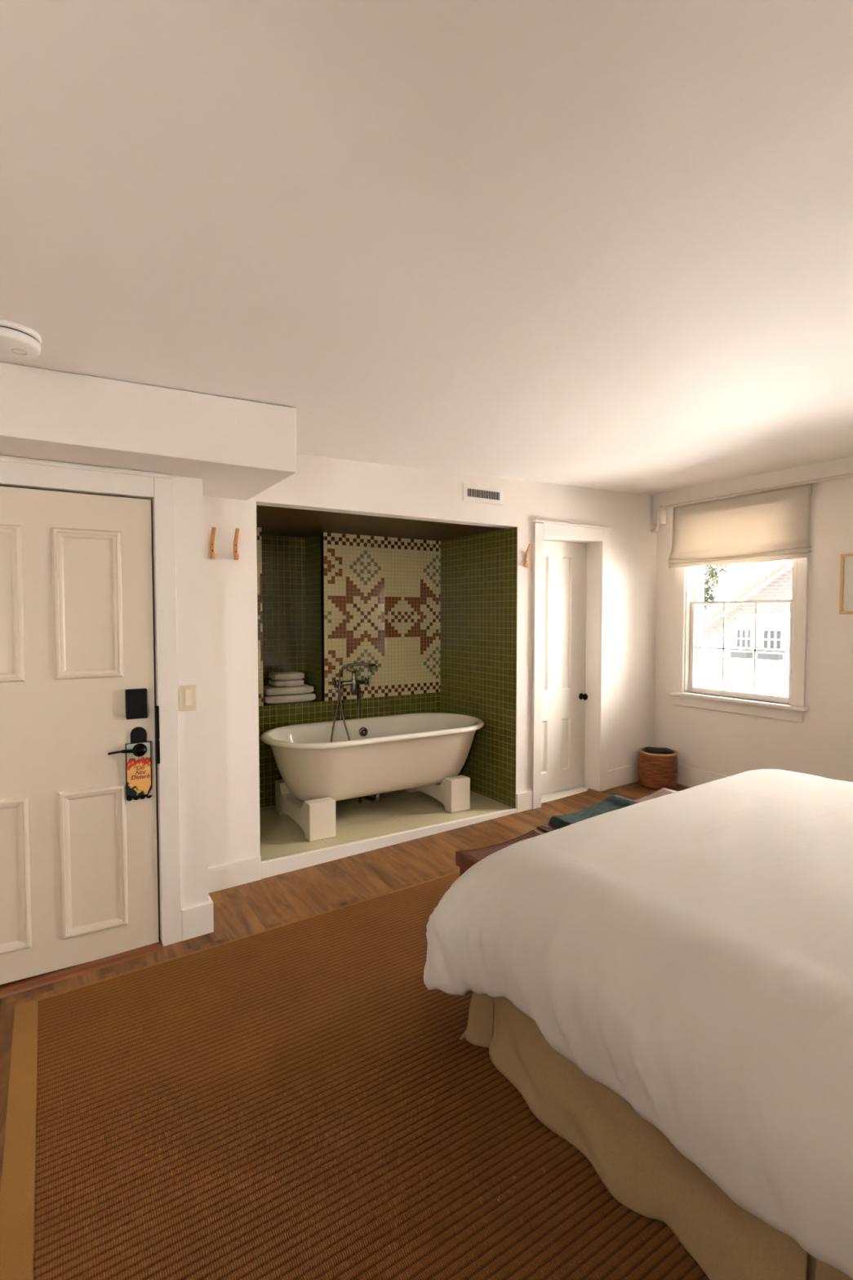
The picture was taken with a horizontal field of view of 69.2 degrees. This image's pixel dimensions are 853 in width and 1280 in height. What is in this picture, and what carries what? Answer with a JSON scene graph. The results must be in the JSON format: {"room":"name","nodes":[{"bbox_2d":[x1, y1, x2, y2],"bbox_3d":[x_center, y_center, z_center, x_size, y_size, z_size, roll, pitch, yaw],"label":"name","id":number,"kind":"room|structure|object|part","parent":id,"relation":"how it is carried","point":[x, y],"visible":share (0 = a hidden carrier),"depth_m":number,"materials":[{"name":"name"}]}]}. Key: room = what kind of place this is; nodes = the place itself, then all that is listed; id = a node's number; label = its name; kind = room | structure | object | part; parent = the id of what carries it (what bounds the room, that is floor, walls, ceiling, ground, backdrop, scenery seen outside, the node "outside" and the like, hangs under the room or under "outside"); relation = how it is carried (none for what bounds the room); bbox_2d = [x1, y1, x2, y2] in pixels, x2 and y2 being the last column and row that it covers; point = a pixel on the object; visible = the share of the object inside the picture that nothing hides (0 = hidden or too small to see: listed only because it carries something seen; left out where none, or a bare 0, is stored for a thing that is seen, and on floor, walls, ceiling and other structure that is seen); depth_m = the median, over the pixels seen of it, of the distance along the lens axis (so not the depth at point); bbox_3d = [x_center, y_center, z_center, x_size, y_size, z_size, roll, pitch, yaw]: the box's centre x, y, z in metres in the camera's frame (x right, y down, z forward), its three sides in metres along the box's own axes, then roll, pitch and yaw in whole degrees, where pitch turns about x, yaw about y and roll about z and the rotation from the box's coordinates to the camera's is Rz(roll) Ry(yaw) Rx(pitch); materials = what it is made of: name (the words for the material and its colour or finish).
{"room":"hotel room","nodes":[
{"label":"hotel room","id":0,"kind":"room"},
{"bbox_2d":[0,475,208,941],"bbox_3d":[-2.194,0.237,2.575,2.360,2.800,0.444,-1,3,-32],"label":"wall","id":1,"kind":"structure","parent":0,"point":[188,492],"depth_m":2.97,"materials":[{"name":"beige paint"}]},
{"bbox_2d":[0,455,182,998],"bbox_3d":[-1.651,0.378,2.649,1.106,2.267,0.111,-1,3,-32],"label":"door","id":2,"kind":"structure","parent":1,"relation":"in","point":[79,895],"depth_m":2.73,"materials":[{"name":"beige paint"}]},
{"bbox_3d":[-1.810,-0.150,2.527,0.273,0.657,0.017,-1,3,-32],"label":"panel moulding","id":3,"kind":"part","parent":2,"relation":"part of","materials":[{"name":"beige paint"}]},
{"bbox_3d":[-1.810,0.996,2.573,0.273,0.657,0.017,-1,3,-32],"label":"panel moulding","id":4,"kind":"part","parent":2,"relation":"part of","materials":[{"name":"beige paint"}]},
{"bbox_3d":[-1.488,-0.158,2.726,0.268,0.657,0.017,-1,3,-32],"label":"panel moulding","id":5,"kind":"part","parent":2,"relation":"part of","materials":[{"name":"beige paint"}]},
{"bbox_3d":[-1.488,0.989,2.772,0.268,0.657,0.017,-1,3,-32],"label":"panel moulding","id":6,"kind":"part","parent":2,"relation":"part of","materials":[{"name":"beige paint"}]},
{"bbox_3d":[-1.359,0.507,2.805,0.157,0.048,0.061,-1,3,-32],"label":"handle","id":7,"kind":"part","parent":2,"relation":"part of","materials":[{"name":"black metal"}]},
{"bbox_2d":[124,741,151,800],"bbox_3d":[-1.323,0.603,2.845,0.108,0.266,0.004,-1,3,-32],"label":"hanger","id":8,"kind":"object","parent":2,"relation":"attached to","point":[138,769],"visible":0.98,"depth_m":2.84,"materials":[{"name":"orange paper"}]},
{"bbox_3d":[-1.256,0.442,2.888,0.015,0.270,0.024,-1,3,-32],"label":"strike plate","id":9,"kind":"part","parent":2,"relation":"part of","materials":[{"name":"black metal"}]},
{"bbox_2d":[0,361,296,500],"bbox_3d":[-1.955,-0.897,2.462,2.696,0.293,0.810,-1,3,-32],"label":"soffit","id":10,"kind":"object","parent":1,"relation":"attached to","point":[239,449],"depth_m":2.53,"materials":[{"name":"beige paint"}]},
{"bbox_2d":[179,684,195,711],"bbox_3d":[-1.139,0.277,2.958,0.073,0.123,0.016,-1,3,-32],"label":"light switch","id":11,"kind":"object","parent":1,"relation":"attached to","point":[187,692],"visible":1,"depth_m":2.96,"materials":[{"name":"beige plastic"}]},
{"bbox_2d":[181,895,213,940],"bbox_3d":[-1.227,1.361,3.195,0.147,0.160,0.446,-1,3,-32],"label":"baseboard","id":12,"kind":"structure","parent":1,"relation":"attached to","point":[197,920],"depth_m":3.00,"materials":[{"name":"beige paint"}]},
{"bbox_2d":[0,781,691,1193],"bbox_3d":[0.229,1.537,2.408,6.453,0.420,5.450,-1,3,-32],"label":"floor","id":13,"kind":"structure","parent":0,"point":[242,910],"depth_m":3.77,"materials":[{"name":"brown wood"}]},
{"bbox_2d":[330,662,377,742],"bbox_3d":[-0.608,0.720,4.836,0.269,1.074,0.526,1,3,26],"label":"tub filler","id":14,"kind":"object","parent":13,"relation":"on","point":[355,684],"visible":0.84,"depth_m":4.89,"materials":[{"name":"silver metal"}]},
{"bbox_3d":[-0.693,0.342,4.845,0.047,0.068,0.068,-1,3,-32],"label":"cross handle","id":15,"kind":"part","parent":14,"relation":"part of","materials":[{"name":"silver metal"}]},
{"bbox_3d":[-0.535,0.421,4.875,0.105,0.068,0.025,2,3,45],"label":"spout","id":16,"kind":"part","parent":14,"relation":"part of","materials":[{"name":"silver metal"}]},
{"bbox_3d":[-0.491,0.337,4.970,0.047,0.068,0.068,-1,3,-32],"label":"cross handle","id":17,"kind":"part","parent":14,"relation":"part of","materials":[{"name":"silver metal"}]},
{"bbox_2d":[0,871,709,1279],"bbox_3d":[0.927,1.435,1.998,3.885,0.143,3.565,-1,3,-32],"label":"area rug","id":18,"kind":"object","parent":13,"relation":"on","point":[293,1100],"visible":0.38,"depth_m":1.85,"materials":[{"name":"carpet"}]},
{"bbox_2d":[455,828,546,876],"bbox_3d":[0.429,1.165,2.747,0.489,0.483,0.360,-1,3,-32],"label":"stool","id":19,"kind":"object","parent":18,"relation":"on","point":[464,859],"visible":0.23,"depth_m":2.76,"materials":[{"name":"brown leather"}]},
{"bbox_3d":[0.173,1.194,2.764,0.041,0.423,0.046,-1,3,-32],"label":"leg","id":20,"kind":"part","parent":19,"relation":"part of","materials":[{"name":"brown wood"}]},
{"bbox_3d":[0.231,0.980,2.616,0.020,0.064,0.360,-4,4,-32],"label":"rail","id":21,"kind":"part","parent":19,"relation":"part of","materials":[{"name":"brown wood"}]},
{"bbox_3d":[0.423,0.948,2.734,0.438,0.032,0.336,-4,4,-32],"label":"woven seat","id":22,"kind":"part","parent":19,"relation":"part of","materials":[{"name":"brown leather"}]},
{"bbox_2d":[537,824,558,832],"bbox_3d":[0.838,1.135,3.000,0.489,0.492,0.360,-1,3,-32],"label":"stool","id":23,"kind":"object","parent":18,"relation":"on","point":[545,828],"visible":0.05,"depth_m":2.99,"materials":[{"name":"brown wood"}]},
{"bbox_3d":[0.639,0.945,2.870,0.020,0.066,0.360,-4,4,-32],"label":"rail","id":24,"kind":"part","parent":23,"relation":"part of","materials":[{"name":"brown wood"}]},
{"bbox_3d":[0.831,0.913,2.987,0.438,0.032,0.336,-4,4,-32],"label":"woven seat","id":25,"kind":"part","parent":23,"relation":"part of","materials":[{"name":"brown leather"}]},
{"bbox_2d":[548,794,639,828],"bbox_3d":[0.903,0.894,3.045,0.507,0.132,0.361,-1,3,-32],"label":"blanket","id":26,"kind":"object","parent":23,"relation":"on","point":[615,802],"visible":0.26,"depth_m":3.13,"materials":[{"name":"teal fabric"}]},
{"bbox_2d":[634,787,677,802],"bbox_3d":[1.247,1.099,3.254,0.490,0.509,0.360,-1,3,-32],"label":"stool","id":27,"kind":"object","parent":18,"relation":"on","point":[664,791],"visible":0.13,"depth_m":3.42,"materials":[{"name":"brown wood"}]},
{"bbox_2d":[459,991,852,1279],"bbox_3d":[1.512,1.119,1.835,1.987,0.668,2.119,-1,3,-32],"label":"bed","id":28,"kind":"object","parent":18,"relation":"on","point":[637,1164],"visible":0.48,"depth_m":1.60,"materials":[{"name":"beige fabric"}]},
{"bbox_2d":[423,768,852,1279],"bbox_3d":[1.498,0.967,1.875,2.275,0.621,2.405,-1,3,-32],"label":"duvet","id":29,"kind":"object","parent":28,"relation":"on","point":[689,951],"visible":1,"depth_m":1.60,"materials":[{"name":"white fabric"}]},
{"bbox_2d":[260,712,484,841],"bbox_3d":[-0.352,0.953,4.608,1.742,0.630,0.820,-1,3,-32],"label":"bathtub","id":30,"kind":"object","parent":13,"relation":"on","point":[425,753],"visible":1,"depth_m":4.37,"materials":[{"name":"white ceramic"}]},
{"bbox_2d":[638,746,677,789],"bbox_3d":[1.949,1.072,5.213,0.315,0.293,0.315,-1,3,-32],"label":"basket","id":31,"kind":"object","parent":13,"relation":"on","point":[657,766],"visible":0.99,"depth_m":5.09,"materials":[{"name":"wicker"}]},
{"bbox_2d":[257,527,440,807],"bbox_3d":[-0.825,0.286,5.191,1.937,2.293,0.485,-1,3,-32],"label":"wall","id":32,"kind":"structure","parent":0,"point":[381,604],"depth_m":5.12,"materials":[{"name":"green tile"}]},
{"bbox_2d":[263,692,315,703],"bbox_3d":[-1.116,0.455,4.939,0.417,0.061,0.265,-1,3,-32],"label":"folded towel","id":33,"kind":"object","parent":32,"relation":"on","point":[279,699],"visible":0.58,"depth_m":4.82,"materials":[{"name":"beige fabric"}]},
{"bbox_2d":[262,683,314,695],"bbox_3d":[-1.121,0.392,4.937,0.398,0.060,0.259,-1,3,-32],"label":"folded towel","id":34,"kind":"object","parent":33,"relation":"on","point":[270,690],"visible":0.75,"depth_m":4.83,"materials":[{"name":"beige fabric"}]},
{"bbox_2d":[268,679,303,686],"bbox_3d":[-1.116,0.335,4.919,0.240,0.049,0.209,-1,3,-32],"label":"folded towel","id":35,"kind":"object","parent":34,"relation":"on","point":[272,682],"visible":0.85,"depth_m":4.84,"materials":[{"name":"beige fabric"}]},
{"bbox_2d":[267,671,304,679],"bbox_3d":[-1.115,0.282,4.918,0.250,0.054,0.210,-1,3,-32],"label":"folded towel","id":36,"kind":"object","parent":35,"relation":"on","point":[289,675],"visible":1,"depth_m":4.84,"materials":[{"name":"beige fabric"}]},
{"bbox_2d":[257,505,506,541],"bbox_3d":[-0.589,-0.894,4.761,2.137,0.100,1.424,-1,3,-32],"label":"ceiling","id":37,"kind":"structure","parent":0,"point":[273,521],"depth_m":4.58,"materials":[{"name":"brown paint"}]},
{"bbox_2d":[0,0,852,495],"bbox_3d":[0.477,-1.088,1.901,6.453,0.274,4.506,-1,3,-32],"label":"ceiling","id":38,"kind":"structure","parent":0,"point":[597,244],"depth_m":1.47,"materials":[{"name":"white paint"}]},
{"bbox_2d":[0,319,41,359],"bbox_3d":[-1.365,-0.973,2.006,0.200,0.060,0.200,-1,3,-32],"label":"smoke detector","id":39,"kind":"object","parent":38,"relation":"attached to","point":[17,340],"visible":1,"depth_m":1.98,"materials":[{"name":"white plastic"}]},
{"bbox_3d":[-1.365,-0.993,2.006,0.200,0.021,0.200,-1,3,-32],"label":"mounting plate","id":40,"kind":"part","parent":39,"relation":"part of","materials":[{"name":"white plastic"}]},
{"bbox_2d":[203,453,657,866],"bbox_3d":[0.208,0.040,4.383,4.353,2.850,0.120,-1,3,-32],"label":"wall","id":41,"kind":"structure","parent":0,"point":[318,483],"depth_m":4.04,"materials":[{"name":"beige paint"}]},
{"bbox_2d":[209,526,216,559],"bbox_3d":[-1.173,-0.532,3.400,0.020,0.173,0.061,-1,3,-32],"label":"coat hook","id":42,"kind":"object","parent":41,"relation":"attached to","point":[213,529],"visible":1,"depth_m":3.40,"materials":[{"name":"brown wood"}]},
{"bbox_2d":[208,854,261,893],"bbox_3d":[-1.137,1.343,3.523,0.388,0.160,0.018,-1,3,-32],"label":"baseboard","id":43,"kind":"structure","parent":41,"relation":"attached to","point":[240,872],"depth_m":3.54,"materials":[{"name":"beige paint"}]},
{"bbox_2d":[233,528,239,559],"bbox_3d":[-1.065,-0.536,3.466,0.020,0.173,0.061,-1,3,-32],"label":"coat hook","id":44,"kind":"object","parent":41,"relation":"attached to","point":[236,556],"visible":1,"depth_m":3.47,"materials":[{"name":"brown wood"}]},
{"bbox_2d":[261,808,516,879],"bbox_3d":[-0.152,1.360,4.143,1.935,0.152,0.024,-1,3,-32],"label":"trim","id":45,"kind":"structure","parent":41,"relation":"attached to","point":[269,868],"depth_m":3.94,"materials":[{"name":"beige paint"}]},
{"bbox_2d":[462,483,502,505],"bbox_3d":[0.404,-1.033,4.386,0.355,0.123,0.009,-1,3,-32],"label":"air vent","id":46,"kind":"object","parent":41,"relation":"in","point":[471,492],"visible":1,"depth_m":4.38,"materials":[{"name":"white metal"}]},
{"bbox_2d":[515,790,532,813],"bbox_3d":[0.741,1.222,4.680,0.152,0.152,0.016,-1,3,-32],"label":"baseboard","id":47,"kind":"structure","parent":41,"relation":"attached to","point":[524,799],"depth_m":4.67,"materials":[{"name":"beige paint"}]},
{"bbox_2d":[524,543,531,567],"bbox_3d":[0.754,-0.624,4.586,0.020,0.173,0.061,-1,3,-32],"label":"coat hook","id":48,"kind":"object","parent":41,"relation":"attached to","point":[526,565],"visible":1,"depth_m":4.59,"materials":[{"name":"brown wood"}]},
{"bbox_2d":[531,519,611,808],"bbox_3d":[1.098,0.214,4.971,0.818,2.254,0.240,-1,3,-32],"label":"door","id":49,"kind":"structure","parent":41,"relation":"in","point":[571,561],"depth_m":5.06,"materials":[{"name":"beige paint"}]},
{"bbox_3d":[0.923,0.861,4.967,0.125,0.438,0.015,-1,3,-32],"label":"recessed panel","id":50,"kind":"part","parent":49,"relation":"part of","materials":[{"name":"beige paint"}]},
{"bbox_3d":[0.923,-0.130,4.927,0.125,1.095,0.015,-1,3,-32],"label":"recessed panel","id":51,"kind":"part","parent":49,"relation":"part of","materials":[{"name":"beige paint"}]},
{"bbox_3d":[1.145,0.856,5.103,0.110,0.438,0.015,-1,3,-32],"label":"recessed panel","id":52,"kind":"part","parent":49,"relation":"part of","materials":[{"name":"beige paint"}]},
{"bbox_3d":[1.145,-0.135,5.064,0.110,1.095,0.015,-1,3,-32],"label":"recessed panel","id":53,"kind":"part","parent":49,"relation":"part of","materials":[{"name":"beige paint"}]},
{"bbox_3d":[1.309,0.473,5.146,0.054,0.054,0.062,-1,3,-32],"label":"knob","id":54,"kind":"part","parent":49,"relation":"part of","materials":[{"name":"black metal"}]},
{"bbox_2d":[607,763,638,789],"bbox_3d":[1.750,1.151,5.301,0.611,0.180,0.016,-1,3,-32],"label":"baseboard","id":55,"kind":"structure","parent":41,"relation":"attached to","point":[623,775],"depth_m":5.24,"materials":[{"name":"beige paint"}]},
{"bbox_2d":[441,528,505,541],"bbox_3d":[0.277,0.230,5.342,0.100,2.393,1.424,-1,3,-32],"label":"wall","id":56,"kind":"structure","parent":0,"point":[503,529],"depth_m":5.01,"materials":[{"name":"green tile"}]},
{"bbox_2d":[440,527,517,808],"bbox_3d":[0.396,0.199,5.051,0.006,2.099,1.040,-1,3,-32],"label":"tiled wall","id":57,"kind":"structure","parent":56,"relation":"attached to","point":[478,580],"depth_m":4.94,"materials":[{"name":"green tile"}]},
{"bbox_2d":[653,476,852,782],"bbox_3d":[3.222,0.094,3.645,0.200,3.000,4.506,-1,3,-32],"label":"wall","id":58,"kind":"structure","parent":0,"point":[728,744],"depth_m":4.34,"materials":[{"name":"beige paint"}]},
{"bbox_2d":[676,764,728,786],"bbox_3d":[3.135,1.202,3.626,0.016,0.169,4.290,-1,3,-32],"label":"baseboard","id":59,"kind":"structure","parent":58,"relation":"attached to","point":[689,776],"depth_m":5.11,"materials":[{"name":"beige paint"}]},
{"bbox_2d":[668,540,809,722],"bbox_3d":[2.453,-0.266,4.818,0.262,1.660,1.103,-1,3,-32],"label":"window","id":60,"kind":"structure","parent":58,"relation":"in","point":[689,581],"depth_m":4.91,"materials":[{"name":"beige paint"}]},
{"bbox_3d":[2.445,0.465,4.842,0.242,0.026,1.103,-1,3,-32],"label":"sill","id":61,"kind":"part","parent":60,"relation":"part of","materials":[{"name":"beige paint"}]},
{"bbox_2d":[667,484,812,679],"bbox_3d":[2.333,-0.408,4.712,0.072,1.349,1.116,-1,3,-32],"label":"roman shade","id":62,"kind":"object","parent":60,"relation":"attached to","point":[772,526],"visible":1,"depth_m":4.61,"materials":[{"name":"beige fabric"}]},
{"bbox_3d":[2.584,-0.179,4.352,0.011,0.850,0.030,0,2,-10],"label":"pull cord","id":63,"kind":"part","parent":62,"relation":"part of","materials":[{"name":"beige fabric"}]},
{"bbox_3d":[2.443,0.074,4.834,0.034,0.758,0.854,-1,3,-32],"label":"sash","id":64,"kind":"part","parent":60,"relation":"part of","materials":[{"name":"beige paint"}]},
{"bbox_3d":[2.477,-0.643,4.827,0.034,0.721,0.854,-1,3,-32],"label":"sash","id":65,"kind":"part","parent":60,"relation":"part of","materials":[{"name":"beige paint"}]},
{"bbox_2d":[650,472,852,533],"bbox_3d":[3.071,-0.960,3.513,0.034,0.224,4.293,-1,3,-32],"label":"conduit pipe","id":66,"kind":"object","parent":58,"relation":"attached to","point":[842,476],"visible":1,"depth_m":4.60,"materials":[{"name":"beige metal"}]},
{"bbox_2d":[653,456,852,525],"bbox_3d":[3.111,-1.071,3.529,0.062,0.302,4.306,-1,3,-32],"label":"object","id":67,"kind":"structure","parent":58,"relation":"attached to","point":[844,465],"depth_m":4.58,"materials":[{"name":"white paint"}]},
{"bbox_2d":[839,553,852,613],"bbox_3d":[2.861,-0.368,3.998,0.025,0.399,0.337,-1,3,-32],"label":"picture frame","id":68,"kind":"object","parent":58,"relation":"attached to","point":[846,602],"visible":1,"depth_m":4.11,"materials":[{"name":"brown wood"}]},
{"bbox_3d":[-1.456,0.273,4.272,0.100,2.393,1.424,-1,3,-32],"label":"wall","id":69,"kind":"structure","parent":0,"visible":0},
{"bbox_2d":[256,502,260,844],"bbox_3d":[-1.251,0.239,4.035,0.006,2.099,1.040,-1,3,-32],"label":"tiled wall","id":70,"kind":"structure","parent":69,"relation":"attached to","point":[256,502],"depth_m":3.59,"materials":[{"name":"green tile"}]},
{"label":"outside","id":71,"kind":"structure","parent":0,"visible":0},
{"bbox_3d":[11.450,2.637,10.121,90.000,0.200,85.000,-1,3,-32],"label":"ground","id":72,"kind":"structure","parent":71,"visible":0},
{"bbox_2d":[703,564,735,610],"bbox_3d":[12.113,-1.667,26.187,1.894,7.153,2.980,-1,3,-32],"label":"tree","id":73,"kind":"object","parent":72,"relation":"on","point":[719,584],"visible":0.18,"depth_m":25.77,"materials":[{"name":"green plant"}]},
{"bbox_2d":[702,559,792,697],"bbox_3d":[13.083,-0.474,15.827,7.700,5.562,10.300,-1,3,-32],"label":"brick house","id":74,"kind":"structure","parent":72,"relation":"on","point":[776,584],"depth_m":16.30,"materials":[{"name":"white"}]},
{"bbox_3d":[8.496,-0.038,16.569,0.010,0.470,0.380,-1,3,-32],"label":"pane","id":75,"kind":"part","parent":74,"relation":"part of","materials":[{"name":"black"}]},
{"bbox_3d":[8.895,-0.012,15.922,0.010,0.470,0.440,-1,3,-32],"label":"pane","id":76,"kind":"part","parent":74,"relation":"part of","materials":[{"name":"black glass"}]}
]}

